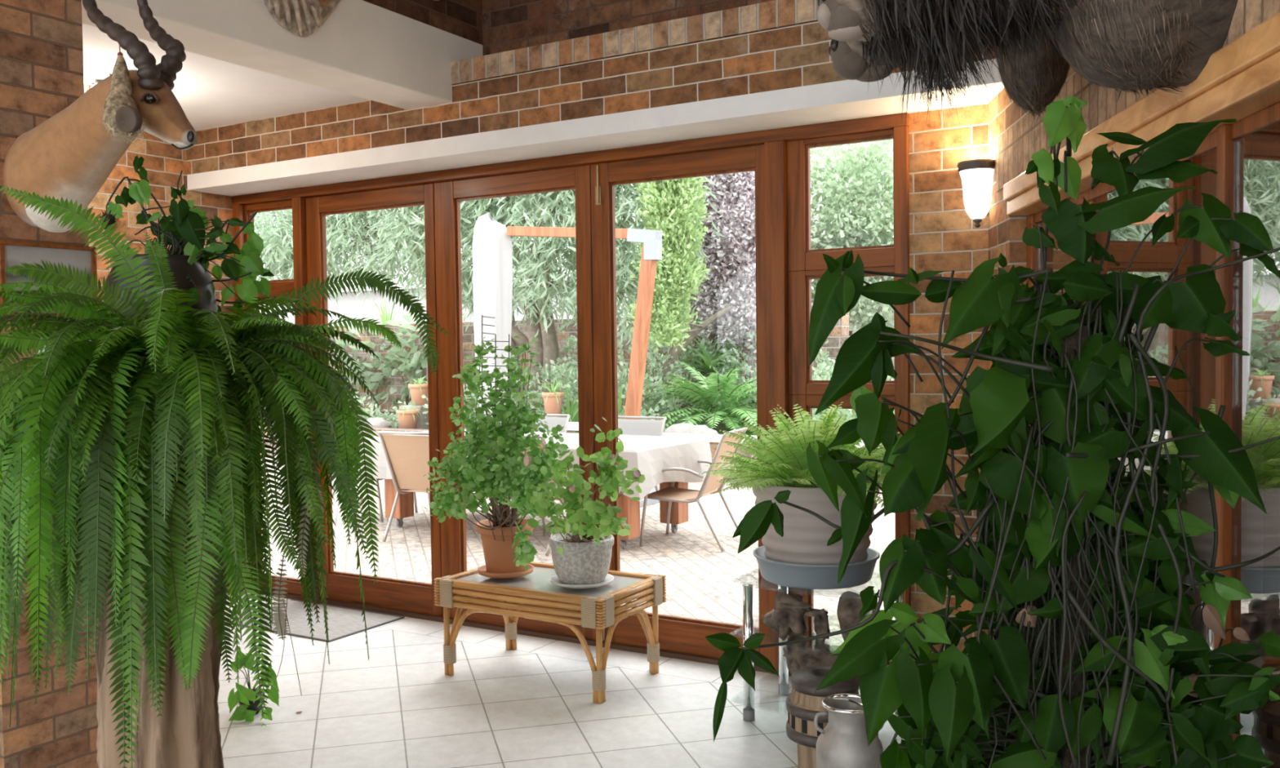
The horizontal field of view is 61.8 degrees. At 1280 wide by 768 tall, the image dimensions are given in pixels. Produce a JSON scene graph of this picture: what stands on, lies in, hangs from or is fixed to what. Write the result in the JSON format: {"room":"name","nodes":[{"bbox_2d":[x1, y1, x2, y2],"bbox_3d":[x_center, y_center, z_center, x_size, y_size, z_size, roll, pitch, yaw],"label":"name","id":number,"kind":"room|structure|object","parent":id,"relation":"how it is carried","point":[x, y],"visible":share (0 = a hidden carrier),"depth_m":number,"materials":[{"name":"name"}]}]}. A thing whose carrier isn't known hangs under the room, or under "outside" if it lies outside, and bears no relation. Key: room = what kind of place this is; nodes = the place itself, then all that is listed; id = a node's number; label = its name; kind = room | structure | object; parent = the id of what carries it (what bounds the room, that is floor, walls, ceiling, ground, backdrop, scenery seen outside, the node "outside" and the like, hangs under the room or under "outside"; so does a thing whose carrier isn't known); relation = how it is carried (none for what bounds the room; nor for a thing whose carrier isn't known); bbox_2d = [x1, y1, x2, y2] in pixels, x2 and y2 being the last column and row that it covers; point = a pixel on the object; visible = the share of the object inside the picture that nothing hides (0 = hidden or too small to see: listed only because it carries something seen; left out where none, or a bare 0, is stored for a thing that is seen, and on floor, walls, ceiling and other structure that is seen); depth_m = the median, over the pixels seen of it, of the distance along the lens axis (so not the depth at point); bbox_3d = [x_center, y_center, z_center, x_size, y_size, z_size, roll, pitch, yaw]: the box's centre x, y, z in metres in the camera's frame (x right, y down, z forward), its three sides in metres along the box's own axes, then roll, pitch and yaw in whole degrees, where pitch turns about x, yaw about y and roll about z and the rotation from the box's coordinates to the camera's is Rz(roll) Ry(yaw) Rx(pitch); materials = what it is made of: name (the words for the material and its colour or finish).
{"room":"sunroom","nodes":[
{"label":"sunroom","id":0,"kind":"room"},
{"bbox_2d":[0,0,98,767],"bbox_3d":[-2.701,-0.278,3.956,1.692,3.300,0.340,0,2,30],"label":"wall partition","id":1,"kind":"structure","parent":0,"point":[42,74],"depth_m":3.52,"materials":[{"name":"red brick"}]},
{"bbox_2d":[0,239,97,318],"bbox_3d":[-1.952,-0.342,3.538,0.019,0.247,0.325,0,2,30],"label":"framed picture","id":2,"kind":"object","parent":1,"relation":"attached to","point":[12,252],"visible":0.34,"depth_m":3.51,"materials":[{"name":"brown wood"}]},
{"bbox_2d":[3,0,197,232],"bbox_3d":[-1.653,-0.931,3.314,0.883,0.884,0.278,0,2,30],"label":"mount","id":3,"kind":"object","parent":1,"relation":"attached to","point":[71,154],"visible":0.94,"depth_m":3.28,"materials":[{"name":"brown"}]},
{"bbox_2d":[102,44,146,144],"bbox_3d":[-1.468,-0.850,3.057,0.180,0.329,0.122,0,2,30],"label":"nest","id":4,"kind":"object","parent":3,"relation":"hanging from","point":[122,116],"visible":1,"depth_m":3.06,"materials":[{"name":"beige plant"}]},
{"bbox_2d":[103,253,217,326],"bbox_3d":[-1.363,-0.216,3.047,0.300,0.285,0.300,0,2,30],"label":"pot","id":5,"kind":"object","parent":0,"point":[190,271],"depth_m":2.96,"materials":[{"name":"black ceramic"}]},
{"bbox_2d":[87,129,262,595],"bbox_3d":[-3.928,-0.274,4.306,0.250,3.300,5.640,0,2,30],"label":"wall","id":6,"kind":"structure","parent":0,"point":[163,163],"depth_m":6.06,"materials":[{"name":"brick"}]},
{"bbox_2d":[244,199,293,297],"bbox_3d":[-2.195,-0.804,6.428,0.460,0.572,0.050,0,2,30],"label":"window","id":7,"kind":"structure","parent":6,"relation":"in","point":[277,286],"depth_m":6.40,"materials":[{"name":"brown wood"}]},
{"bbox_2d":[246,297,301,595],"bbox_3d":[-2.180,0.370,6.468,0.460,1.778,0.050,0,2,30],"label":"window","id":8,"kind":"structure","parent":6,"relation":"in","point":[293,586],"depth_m":6.44,"materials":[{"name":"brown wood"}]},
{"bbox_2d":[252,588,791,676],"bbox_3d":[-0.592,1.279,5.595,4.095,0.022,0.150,0,2,30],"label":"trim","id":9,"kind":"structure","parent":6,"relation":"attached to","point":[712,660],"depth_m":5.51,"materials":[{"name":"brown wood"}]},
{"bbox_2d":[231,112,908,204],"bbox_3d":[-0.669,-1.105,5.506,4.168,0.052,0.110,0,2,30],"label":"trim","id":10,"kind":"structure","parent":6,"relation":"attached to","point":[886,122],"depth_m":5.16,"materials":[{"name":"brown wood"}]},
{"bbox_2d":[232,125,911,674],"bbox_3d":[-0.647,0.106,5.544,4.154,2.372,0.110,0,2,30],"label":"trim","id":11,"kind":"structure","parent":6,"relation":"attached to","point":[775,152],"depth_m":4.72,"materials":[{"name":"brown wood"}]},
{"bbox_2d":[788,394,895,666],"bbox_3d":[0.893,0.663,4.672,0.492,1.233,0.050,0,2,30],"label":"window","id":12,"kind":"structure","parent":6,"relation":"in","point":[807,402],"depth_m":4.73,"materials":[{"name":"brown wood"}]},
{"bbox_2d":[82,23,369,130],"bbox_3d":[-4.099,-1.383,2.306,1.940,0.143,9.100,0,2,30],"label":"ceiling","id":13,"kind":"structure","parent":0,"point":[211,92],"depth_m":5.22,"materials":[{"name":"white paint"}]},
{"bbox_2d":[363,0,482,44],"bbox_3d":[-3.189,-2.251,1.630,0.285,1.385,8.920,0,2,30],"label":"wall","id":14,"kind":"structure","parent":0,"point":[460,18],"depth_m":5.18,"materials":[{"name":"brick"}]},
{"bbox_2d":[81,0,483,110],"bbox_3d":[-3.180,-1.391,1.660,0.300,0.337,8.920,0,2,30],"label":"beam","id":15,"kind":"structure","parent":14,"relation":"attached to","point":[363,49],"depth_m":4.60,"materials":[{"name":"beige paint"}]},
{"bbox_2d":[263,0,340,37],"bbox_3d":[-1.349,-1.587,4.413,0.090,0.328,0.501,0,2,30],"label":"trophy","id":16,"kind":"object","parent":14,"relation":"attached to","point":[302,18],"visible":1,"depth_m":4.34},
{"bbox_2d":[186,21,996,174],"bbox_3d":[-0.497,-1.338,5.279,4.664,0.247,0.530,0,2,30],"label":"wall","id":17,"kind":"structure","parent":0,"point":[795,55],"depth_m":4.92,"materials":[{"name":"brown brick"}]},
{"bbox_2d":[305,182,442,616],"bbox_3d":[-1.505,0.089,6.059,0.975,2.350,0.050,0,2,30],"label":"door","id":18,"kind":"structure","parent":17,"relation":"in","point":[386,593],"depth_m":6.00,"materials":[{"name":"brown wood"}]},
{"bbox_2d":[434,164,595,639],"bbox_3d":[-0.649,0.095,5.556,0.998,2.350,0.050,0,2,30],"label":"door","id":19,"kind":"structure","parent":17,"relation":"in","point":[448,195],"depth_m":5.65,"materials":[{"name":"brown wood"}]},
{"bbox_2d":[186,58,1004,195],"bbox_3d":[-0.508,-1.171,5.293,4.634,0.088,0.530,0,2,30],"label":"beam","id":20,"kind":"structure","parent":17,"relation":"attached to","point":[846,100],"depth_m":4.85,"materials":[{"name":"grey paint"}]},
{"bbox_2d":[591,144,768,659],"bbox_3d":[0.188,0.101,5.056,0.940,2.350,0.063,0,2,30],"label":"door","id":21,"kind":"structure","parent":17,"relation":"in","point":[676,633],"depth_m":5.12,"materials":[{"name":"brown wood"}]},
{"bbox_2d":[786,128,894,271],"bbox_3d":[0.874,-0.783,4.623,0.492,0.572,0.050,0,2,30],"label":"window","id":22,"kind":"structure","parent":17,"relation":"in","point":[801,257],"depth_m":4.69,"materials":[{"name":"brown wood"}]},
{"bbox_2d":[787,266,894,395],"bbox_3d":[0.881,-0.225,4.642,0.492,0.545,0.050,0,2,30],"label":"window","id":23,"kind":"structure","parent":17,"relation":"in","point":[801,382],"depth_m":4.71,"materials":[{"name":"brown wood"}]},
{"bbox_2d":[481,0,774,55],"bbox_3d":[0.486,-2.333,4.804,3.300,1.532,0.280,0,2,30],"label":"wall","id":24,"kind":"structure","parent":0,"point":[508,25],"depth_m":5.15,"materials":[{"name":"brick"}]},
{"bbox_2d":[450,0,818,84],"bbox_3d":[0.389,-1.514,4.748,2.800,0.108,0.535,0,2,30],"label":"wall","id":25,"kind":"structure","parent":0,"point":[776,14],"depth_m":4.67,"materials":[{"name":"brick"}]},
{"bbox_2d":[217,592,1279,767],"bbox_3d":[-0.418,1.511,0.815,9.633,0.120,10.055,0,2,30],"label":"floor","id":26,"kind":"structure","parent":0,"point":[398,707],"depth_m":4.36,"materials":[{"name":"tile"}]},
{"bbox_2d":[91,478,227,767],"bbox_3d":[-1.198,0.815,2.729,0.339,1.160,0.333,-2,2,-24],"label":"pedestal","id":27,"kind":"object","parent":26,"relation":"on","point":[187,735],"visible":0.43,"depth_m":2.62,"materials":[{"name":"brown wood"}]},
{"bbox_2d":[0,185,449,767],"bbox_3d":[-1.217,0.195,2.731,1.157,1.372,1.162,1,2,33],"label":"fern","id":28,"kind":"object","parent":27,"relation":"on","point":[121,400],"visible":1,"depth_m":2.44,"materials":[{"name":"plant"}]},
{"bbox_2d":[227,646,279,721],"bbox_3d":[-1.543,1.197,4.346,0.212,0.308,0.177,-1,2,1],"label":"plant","id":29,"kind":"object","parent":26,"relation":"on","point":[247,708],"visible":0.84,"depth_m":4.27,"materials":[{"name":"green plant"}]},
{"bbox_2d":[224,599,404,642],"bbox_3d":[-1.818,1.292,5.883,0.888,0.008,0.548,0,2,30],"label":"door mat","id":30,"kind":"object","parent":26,"relation":"on","point":[343,622],"visible":0.73,"depth_m":5.83,"materials":[{"name":"grey fabric"}]},
{"bbox_2d":[434,561,666,703],"bbox_3d":[-0.403,1.090,4.843,0.906,0.443,0.556,0,2,30],"label":"table","id":31,"kind":"object","parent":26,"relation":"on","point":[597,610],"visible":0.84,"depth_m":4.68,"materials":[{"name":"brown wicker"}]},
{"bbox_2d":[477,564,533,578],"bbox_3d":[-0.616,0.859,4.912,0.256,0.030,0.256,0,2,30],"label":"saucer","id":32,"kind":"object","parent":31,"relation":"on","point":[482,570],"visible":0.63,"depth_m":4.81,"materials":[{"name":"ceramic"}]},
{"bbox_2d":[422,315,569,573],"bbox_3d":[-0.635,0.297,4.457,0.565,1.156,1.087,-1,2,-18],"label":"potted shrub","id":33,"kind":"object","parent":32,"relation":"on","point":[507,547],"visible":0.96,"depth_m":4.21,"materials":[{"name":"green plant"}]},
{"bbox_2d":[550,573,613,588],"bbox_3d":[-0.254,0.864,4.699,0.280,0.024,0.280,0,2,30],"label":"saucer","id":34,"kind":"object","parent":31,"relation":"on","point":[554,580],"visible":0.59,"depth_m":4.61,"materials":[{"name":"white ceramic"}]},
{"bbox_2d":[525,417,644,585],"bbox_3d":[-0.244,0.496,4.346,0.450,0.758,0.966,-1,2,-8],"label":"potted plant","id":35,"kind":"object","parent":34,"relation":"on","point":[582,555],"visible":1,"depth_m":4.04,"materials":[{"name":"plant"}]},
{"bbox_2d":[548,532,613,585],"bbox_3d":[-0.255,0.767,4.696,0.286,0.193,0.286,0,2,30],"label":"pot","id":36,"kind":"object","parent":35,"relation":"on","point":[587,562],"depth_m":4.59,"materials":[{"name":"grey stone"}]},
{"bbox_2d":[785,666,859,767],"bbox_3d":[0.647,1.173,3.735,0.273,0.329,0.273,0,2,30],"label":"wheel hub","id":37,"kind":"object","parent":26,"relation":"on","point":[802,704],"visible":0.59,"depth_m":3.66,"materials":[{"name":"brown wood"}]},
{"bbox_2d":[742,583,905,737],"bbox_3d":[0.718,1.042,4.214,0.610,0.556,0.513,0,2,30],"label":"stand","id":38,"kind":"object","parent":26,"relation":"on","point":[748,711],"visible":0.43,"depth_m":4.20,"materials":[{"name":"silver metal"}]},
{"bbox_2d":[763,589,813,640],"bbox_3d":[0.579,0.906,4.183,0.229,0.199,0.140,0,2,30],"label":"driftwood","id":39,"kind":"object","parent":38,"relation":"on","point":[787,615],"visible":1,"depth_m":4.15,"materials":[{"name":"wood"}]},
{"bbox_2d":[782,631,839,675],"bbox_3d":[0.747,1.105,4.208,0.442,0.242,0.228,0,2,30],"label":"driftwood","id":40,"kind":"object","parent":38,"relation":"on","point":[807,654],"visible":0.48,"depth_m":4.18,"materials":[{"name":"wood"}]},
{"bbox_2d":[803,608,830,644],"bbox_3d":[0.676,0.932,4.123,0.124,0.148,0.076,0,2,30],"label":"driftwood","id":41,"kind":"object","parent":38,"relation":"on","point":[821,626],"visible":0.92,"depth_m":4.09,"materials":[{"name":"wood"}]},
{"bbox_2d":[753,545,879,589],"bbox_3d":[0.693,0.714,4.217,0.492,0.100,0.492,0,2,30],"label":"saucer","id":42,"kind":"object","parent":38,"relation":"on","point":[807,576],"visible":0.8,"depth_m":4.02,"materials":[{"name":"grey ceramic"}]},
{"bbox_2d":[698,401,899,564],"bbox_3d":[0.694,0.412,4.157,0.926,0.687,0.807,-1,2,5],"label":"potted fern","id":43,"kind":"object","parent":42,"relation":"on","point":[783,465],"visible":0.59,"depth_m":4.03,"materials":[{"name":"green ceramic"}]},
{"bbox_2d":[836,591,865,641],"bbox_3d":[0.871,0.893,4.023,0.275,0.213,0.102,0,2,30],"label":"driftwood","id":44,"kind":"object","parent":38,"relation":"on","point":[850,605],"visible":0.44,"depth_m":4.03,"materials":[{"name":"wood"}]},
{"bbox_2d":[813,693,884,767],"bbox_3d":[0.651,1.165,3.327,0.204,0.373,0.204,0,2,30],"label":"milk can","id":45,"kind":"object","parent":26,"relation":"on","point":[842,743],"visible":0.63,"depth_m":3.26,"materials":[{"name":"metal"}]},
{"bbox_2d":[908,103,988,661],"bbox_3d":[1.370,0.088,4.443,0.440,2.430,0.220,0,2,30],"label":"wall pier","id":46,"kind":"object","parent":26,"relation":"on","point":[943,236],"visible":0.29,"depth_m":4.38,"materials":[{"name":"brick"}]},
{"bbox_2d":[956,159,995,227],"bbox_3d":[1.330,-0.745,4.217,0.155,0.259,0.155,0,2,30],"label":"wall sconce","id":47,"kind":"object","parent":46,"relation":"attached to","point":[976,175],"visible":0.96,"depth_m":4.17,"materials":[{"name":"white glass"}]},
{"bbox_2d":[704,96,1279,767],"bbox_3d":[0.621,0.439,2.005,1.013,1.915,0.463,-1,2,1],"label":"vine","id":48,"kind":"object","parent":26,"relation":"on","point":[1079,544],"visible":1,"depth_m":1.88,"materials":[{"name":"green plant"}]},
{"bbox_3d":[-1.352,0.652,3.077,0.220,1.452,0.220,0,2,30],"label":"plant stand","id":49,"kind":"object","parent":26,"relation":"on","visible":0},
{"bbox_2d":[103,155,274,326],"bbox_3d":[-1.303,-0.361,3.092,0.450,0.570,0.344,-2,2,-22],"label":"vine","id":50,"kind":"object","parent":49,"relation":"on","point":[188,261],"visible":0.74,"depth_m":3.02,"materials":[{"name":"green plant"}]},
{"bbox_2d":[752,481,879,564],"bbox_3d":[0.691,0.564,4.212,0.492,0.378,0.492,0,2,30],"label":"pot","id":51,"kind":"object","parent":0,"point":[806,537],"depth_m":4.02,"materials":[{"name":"beige ceramic"}]},
{"bbox_2d":[988,65,1076,639],"bbox_3d":[1.097,-0.737,-0.181,0.300,4.400,9.090,-1,2,6],"label":"wall","id":52,"kind":"structure","parent":0,"point":[1006,233],"depth_m":4.03,"materials":[{"name":"brick"}]},
{"bbox_2d":[817,0,1238,133],"bbox_3d":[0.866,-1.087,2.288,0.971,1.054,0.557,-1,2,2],"label":"animal","id":53,"kind":"object","parent":52,"relation":"attached to","point":[1131,46],"visible":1,"depth_m":2.22},
{"bbox_2d":[1035,130,1217,759],"bbox_3d":[1.376,0.381,3.119,0.040,1.935,1.530,-1,2,6],"label":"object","id":54,"kind":"structure","parent":52,"relation":"in","point":[1122,246],"depth_m":3.06,"materials":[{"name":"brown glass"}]},
{"bbox_2d":[1026,124,1243,748],"bbox_3d":[1.246,0.426,1.836,0.065,1.935,4.250,-1,2,6],"label":"trim","id":55,"kind":"structure","parent":52,"relation":"attached to","point":[1229,154],"depth_m":2.31,"materials":[{"name":"brown wood"}]},
{"bbox_2d":[995,0,1279,191],"bbox_3d":[1.083,-0.683,-0.303,0.306,0.198,8.840,-1,2,6],"label":"wall","id":56,"kind":"structure","parent":0,"point":[1015,148],"depth_m":3.05,"materials":[{"name":"wood"}]},
{"bbox_2d":[1003,12,1279,216],"bbox_3d":[1.213,-0.599,1.803,0.185,0.117,4.250,-1,2,6],"label":"trim","id":57,"kind":"structure","parent":56,"relation":"attached to","point":[1240,80],"depth_m":2.25,"materials":[{"name":"brown wood"}]},
{"bbox_2d":[1133,126,1279,703],"bbox_3d":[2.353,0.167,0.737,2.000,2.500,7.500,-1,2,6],"label":"door frame","id":58,"kind":"structure","parent":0,"point":[1160,259],"depth_m":4.30,"materials":[{"name":"wood"}]},
{"bbox_2d":[1186,160,1266,748],"bbox_3d":[1.593,0.385,2.921,0.110,1.935,0.220,-1,2,6],"label":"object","id":59,"kind":"structure","parent":58,"relation":"attached to","point":[1201,363],"depth_m":2.81,"materials":[{"name":"brown wood"}]},
{"bbox_2d":[1231,102,1279,140],"bbox_3d":[1.173,0.453,1.073,0.040,1.935,2.515,-1,2,6],"label":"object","id":60,"kind":"structure","parent":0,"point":[1265,120],"depth_m":2.18,"materials":[{"name":"brown wood"}]},
{"label":"outside","id":61,"kind":"structure","parent":0,"visible":0},
{"bbox_3d":[12.329,0.147,38.679,70.000,0.100,49.700,0,2,30],"label":"ground","id":62,"kind":"structure","parent":61,"visible":0},
{"bbox_2d":[256,253,695,326],"bbox_3d":[-9.741,-1.748,35.159,24.700,4.300,7.200,0,2,30],"label":"house","id":63,"kind":"structure","parent":62,"relation":"on","point":[348,305],"depth_m":30.41,"materials":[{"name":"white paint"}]},
{"bbox_2d":[809,138,893,335],"bbox_3d":[3.415,-1.716,17.562,3.642,5.141,2.870,0,2,30],"label":"broadleaf tree","id":64,"kind":"object","parent":62,"relation":"on","point":[875,221],"visible":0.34,"depth_m":16.82,"materials":[{"name":"green plant"}]},
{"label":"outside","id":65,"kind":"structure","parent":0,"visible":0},
{"bbox_2d":[258,412,477,428],"bbox_3d":[-1.764,0.831,15.711,29.000,0.460,3.600,0,2,30],"label":"garden bed","id":66,"kind":"object","parent":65,"point":[374,413],"depth_m":18.61,"materials":[{"name":"soil"}]},
{"bbox_2d":[349,395,398,428],"bbox_3d":[-4.162,0.437,15.780,1.841,0.585,1.001,0,2,30],"label":"shrub","id":67,"kind":"object","parent":66,"relation":"on","point":[384,416],"visible":0.14,"depth_m":15.43,"materials":[{"name":"green plant"}]},
{"bbox_2d":[391,404,422,429],"bbox_3d":[-3.164,0.461,14.717,0.494,0.384,0.475,-2,2,-28],"label":"potted plant","id":68,"kind":"object","parent":66,"relation":"on","point":[407,418],"visible":0.91,"depth_m":14.59,"materials":[{"name":"green plant"}]},
{"bbox_2d":[399,404,428,429],"bbox_3d":[-3.107,0.470,15.093,0.400,0.340,0.400,0,2,30],"label":"stone block","id":69,"kind":"object","parent":66,"relation":"on","point":[421,420],"visible":0.29,"depth_m":14.87,"materials":[{"name":"grey stone"}]},
{"bbox_2d":[405,376,427,405],"bbox_3d":[-3.125,0.097,15.086,0.482,0.406,0.515,-1,2,-6],"label":"potted plant","id":70,"kind":"object","parent":69,"relation":"on","point":[418,389],"visible":0.78,"depth_m":14.98,"materials":[{"name":"green plant"}]},
{"bbox_2d":[253,176,726,417],"bbox_3d":[-3.231,-2.150,15.750,10.027,5.713,2.551,0,2,30],"label":"tree","id":71,"kind":"object","parent":66,"relation":"on","point":[535,268],"visible":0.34,"depth_m":14.84,"materials":[{"name":"green plant"}]},
{"bbox_2d":[524,355,578,418],"bbox_3d":[-1.116,0.168,14.397,1.204,1.120,0.903,0,2,30],"label":"shrub","id":72,"kind":"object","parent":66,"relation":"on","point":[548,374],"visible":0.44,"depth_m":14.26,"materials":[{"name":"green plant"}]},
{"bbox_2d":[528,379,577,413],"bbox_3d":[-1.123,0.171,13.561,0.697,0.470,0.667,0,2,30],"label":"spider plant","id":73,"kind":"object","parent":66,"relation":"on","point":[553,400],"visible":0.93,"depth_m":13.47,"materials":[{"name":"green plant"}]},
{"bbox_2d":[559,324,627,401],"bbox_3d":[-0.581,-0.228,15.471,1.347,1.703,1.164,0,2,30],"label":"shrub","id":74,"kind":"object","parent":66,"relation":"on","point":[571,340],"visible":0.11,"depth_m":15.36,"materials":[{"name":"green plant"}]},
{"bbox_2d":[617,361,674,416],"bbox_3d":[-0.137,0.229,13.600,1.169,1.032,1.056,0,2,30],"label":"shrub","id":75,"kind":"object","parent":66,"relation":"on","point":[646,382],"visible":0.2,"depth_m":13.49,"materials":[{"name":"green plant"}]},
{"bbox_2d":[621,392,703,431],"bbox_3d":[0.283,0.399,13.730,1.005,0.676,1.081,0,2,30],"label":"shrub","id":76,"kind":"object","parent":66,"relation":"on","point":[646,406],"visible":0.36,"depth_m":13.64,"materials":[{"name":"green plant"}]},
{"bbox_2d":[575,419,757,435],"bbox_3d":[1.962,0.616,13.858,5.700,0.040,3.000,0,2,30],"label":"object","id":77,"kind":"structure","parent":66,"relation":"on","point":[708,425],"depth_m":14.44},
{"bbox_2d":[529,386,578,422],"bbox_3d":[-0.871,0.296,14.063,1.114,0.714,1.386,-2,2,-37],"label":"plant","id":78,"kind":"object","parent":77,"relation":"on","point":[571,411],"visible":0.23,"depth_m":13.94,"materials":[{"name":"green plant"}]},
{"bbox_2d":[617,324,683,415],"bbox_3d":[0.034,-0.080,14.692,1.161,1.583,1.205,0,2,30],"label":"shrub","id":79,"kind":"object","parent":77,"relation":"on","point":[651,371],"visible":0.18,"depth_m":14.57,"materials":[{"name":"green plant"}]},
{"bbox_2d":[624,176,733,425],"bbox_3d":[0.459,-1.552,13.609,1.167,4.522,2.633,0,2,12],"label":"conifer tree","id":80,"kind":"object","parent":77,"relation":"on","point":[671,204],"visible":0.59,"depth_m":12.65,"materials":[{"name":"green plant"}]},
{"bbox_2d":[643,330,727,423],"bbox_3d":[0.591,-0.210,15.466,1.446,1.787,1.032,1,3,44],"label":"shrub","id":81,"kind":"object","parent":77,"relation":"on","point":[710,348],"visible":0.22,"depth_m":15.20,"materials":[{"name":"green plant"}]},
{"bbox_2d":[643,360,757,432],"bbox_3d":[0.983,0.208,13.756,2.070,1.039,2.004,-1,2,6],"label":"fern","id":82,"kind":"object","parent":77,"relation":"on","point":[717,401],"visible":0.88,"depth_m":13.43,"materials":[{"name":"green plant"}]},
{"bbox_2d":[666,288,747,421],"bbox_3d":[0.880,-0.380,15.607,1.067,2.064,1.146,-2,2,-32],"label":"shrub","id":83,"kind":"object","parent":77,"relation":"on","point":[728,345],"visible":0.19,"depth_m":15.41,"materials":[{"name":"green plant"}]},
{"bbox_2d":[666,331,751,423],"bbox_3d":[0.948,-0.111,15.210,1.388,1.386,1.425,-1,2,-4],"label":"fan palm","id":84,"kind":"object","parent":77,"relation":"on","point":[708,368],"visible":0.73,"depth_m":15.10,"materials":[{"name":"green plant"}]},
{"bbox_2d":[636,157,825,372],"bbox_3d":[1.274,-1.948,15.431,2.279,5.211,2.662,-2,3,-39],"label":"flowering shrub","id":85,"kind":"object","parent":77,"relation":"on","point":[731,265],"visible":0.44,"depth_m":14.91,"materials":[{"name":"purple plant"}]},
{"bbox_2d":[711,330,756,425],"bbox_3d":[1.554,-0.052,14.990,1.354,1.451,1.154,0,2,30],"label":"shrub","id":86,"kind":"object","parent":77,"relation":"on","point":[734,361],"visible":0.3,"depth_m":14.87,"materials":[{"name":"green plant"}]},
{"bbox_2d":[812,339,835,419],"bbox_3d":[2.487,0.044,14.473,1.430,1.292,1.124,0,2,30],"label":"shrub","id":87,"kind":"object","parent":77,"relation":"on","point":[824,356],"visible":0.05,"depth_m":14.19,"materials":[{"name":"green plant"}]},
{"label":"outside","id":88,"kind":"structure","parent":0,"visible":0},
{"bbox_2d":[291,311,894,422],"bbox_3d":[-1.649,-0.089,17.869,31.000,1.950,0.300,0,2,30],"label":"wall","id":89,"kind":"structure","parent":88,"point":[839,334],"depth_m":18.40,"materials":[{"name":"brick"}]},
{"bbox_2d":[332,316,399,411],"bbox_3d":[-4.924,-0.329,19.466,1.799,1.812,0.857,0,2,30],"label":"plant","id":90,"kind":"object","parent":89,"relation":"attached to","point":[372,345],"depth_m":19.36,"materials":[{"name":"green plant"}]},
{"bbox_2d":[357,344,426,411],"bbox_3d":[-4.339,-0.111,19.102,1.880,1.393,0.837,0,2,30],"label":"plant","id":91,"kind":"object","parent":89,"relation":"attached to","point":[376,376],"depth_m":19.09,"materials":[{"name":"green plant"}]},
{"bbox_2d":[377,311,427,404],"bbox_3d":[-3.784,-0.357,18.780,1.929,1.885,0.844,0,2,30],"label":"plant","id":92,"kind":"object","parent":89,"relation":"attached to","point":[407,317],"depth_m":18.73,"materials":[{"name":"green plant"}]},
{"bbox_2d":[383,333,426,399],"bbox_3d":[-3.748,-0.178,18.742,1.777,1.533,0.827,0,2,30],"label":"plant","id":93,"kind":"object","parent":89,"relation":"attached to","point":[402,367],"depth_m":18.83,"materials":[{"name":"green plant"}]},
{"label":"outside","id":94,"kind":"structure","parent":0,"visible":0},
{"bbox_2d":[260,454,1279,742],"bbox_3d":[-2.542,1.213,10.449,25.000,0.115,6.280,0,2,30],"label":"paving","id":95,"kind":"object","parent":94,"point":[704,581],"depth_m":7.66,"materials":[{"name":"beige stone"}]},
{"bbox_2d":[377,431,487,542],"bbox_3d":[-1.617,0.778,8.378,0.565,0.861,0.685,0,2,26],"label":"sling chair","id":96,"kind":"object","parent":95,"relation":"on","point":[407,456],"visible":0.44,"depth_m":8.21,"materials":[{"name":"beige fabric"}]},
{"bbox_2d":[481,413,570,513],"bbox_3d":[-1.027,0.723,9.770,0.565,0.861,0.685,0,2,27],"label":"sling chair","id":97,"kind":"object","parent":95,"relation":"on","point":[552,422],"visible":0.09,"depth_m":9.95,"materials":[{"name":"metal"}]},
{"bbox_2d":[496,435,573,556],"bbox_3d":[-0.711,0.780,7.961,0.565,0.861,0.685,1,2,33],"label":"sling chair","id":98,"kind":"object","parent":95,"relation":"on","point":[544,442],"visible":0.08,"depth_m":7.67,"materials":[{"name":"brown metal"}]},
{"bbox_2d":[384,479,688,549],"bbox_3d":[-0.889,0.819,8.717,2.640,0.743,1.080,0,2,30],"label":"patio table","id":99,"kind":"object","parent":95,"relation":"on","point":[630,509],"visible":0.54,"depth_m":8.43,"materials":[{"name":"brown wood"}]},
{"bbox_2d":[353,429,711,502],"bbox_3d":[-0.892,0.621,8.711,2.808,0.364,1.250,0,2,30],"label":"tablecloth","id":100,"kind":"object","parent":99,"relation":"on","point":[650,455],"visible":0.31,"depth_m":8.08,"materials":[{"name":"white fabric"}]},
{"bbox_2d":[472,212,662,507],"bbox_3d":[-0.765,-0.336,10.778,2.257,2.913,0.900,0,2,30],"label":"parasol","id":101,"kind":"object","parent":95,"relation":"on","point":[492,247],"visible":0.67,"depth_m":11.04,"materials":[{"name":"white fabric"}]},
{"bbox_2d":[258,423,885,489],"bbox_3d":[-2.741,0.841,14.051,29.000,0.580,0.350,0,2,30],"label":"wall","id":102,"kind":"structure","parent":95,"relation":"on","point":[714,439],"depth_m":12.04,"materials":[{"name":"paint"}]},
{"bbox_2d":[573,415,666,503],"bbox_3d":[-0.161,0.729,9.260,0.565,0.861,0.685,0,2,32],"label":"sling chair","id":103,"kind":"object","parent":95,"relation":"on","point":[629,427],"visible":0.12,"depth_m":9.46,"materials":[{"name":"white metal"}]},
{"bbox_2d":[639,426,747,551],"bbox_3d":[0.409,0.764,8.007,0.685,0.861,0.565,0,2,22],"label":"sling chair","id":104,"kind":"object","parent":95,"relation":"on","point":[671,494],"visible":0.75,"depth_m":7.88,"materials":[{"name":"beige fabric"}]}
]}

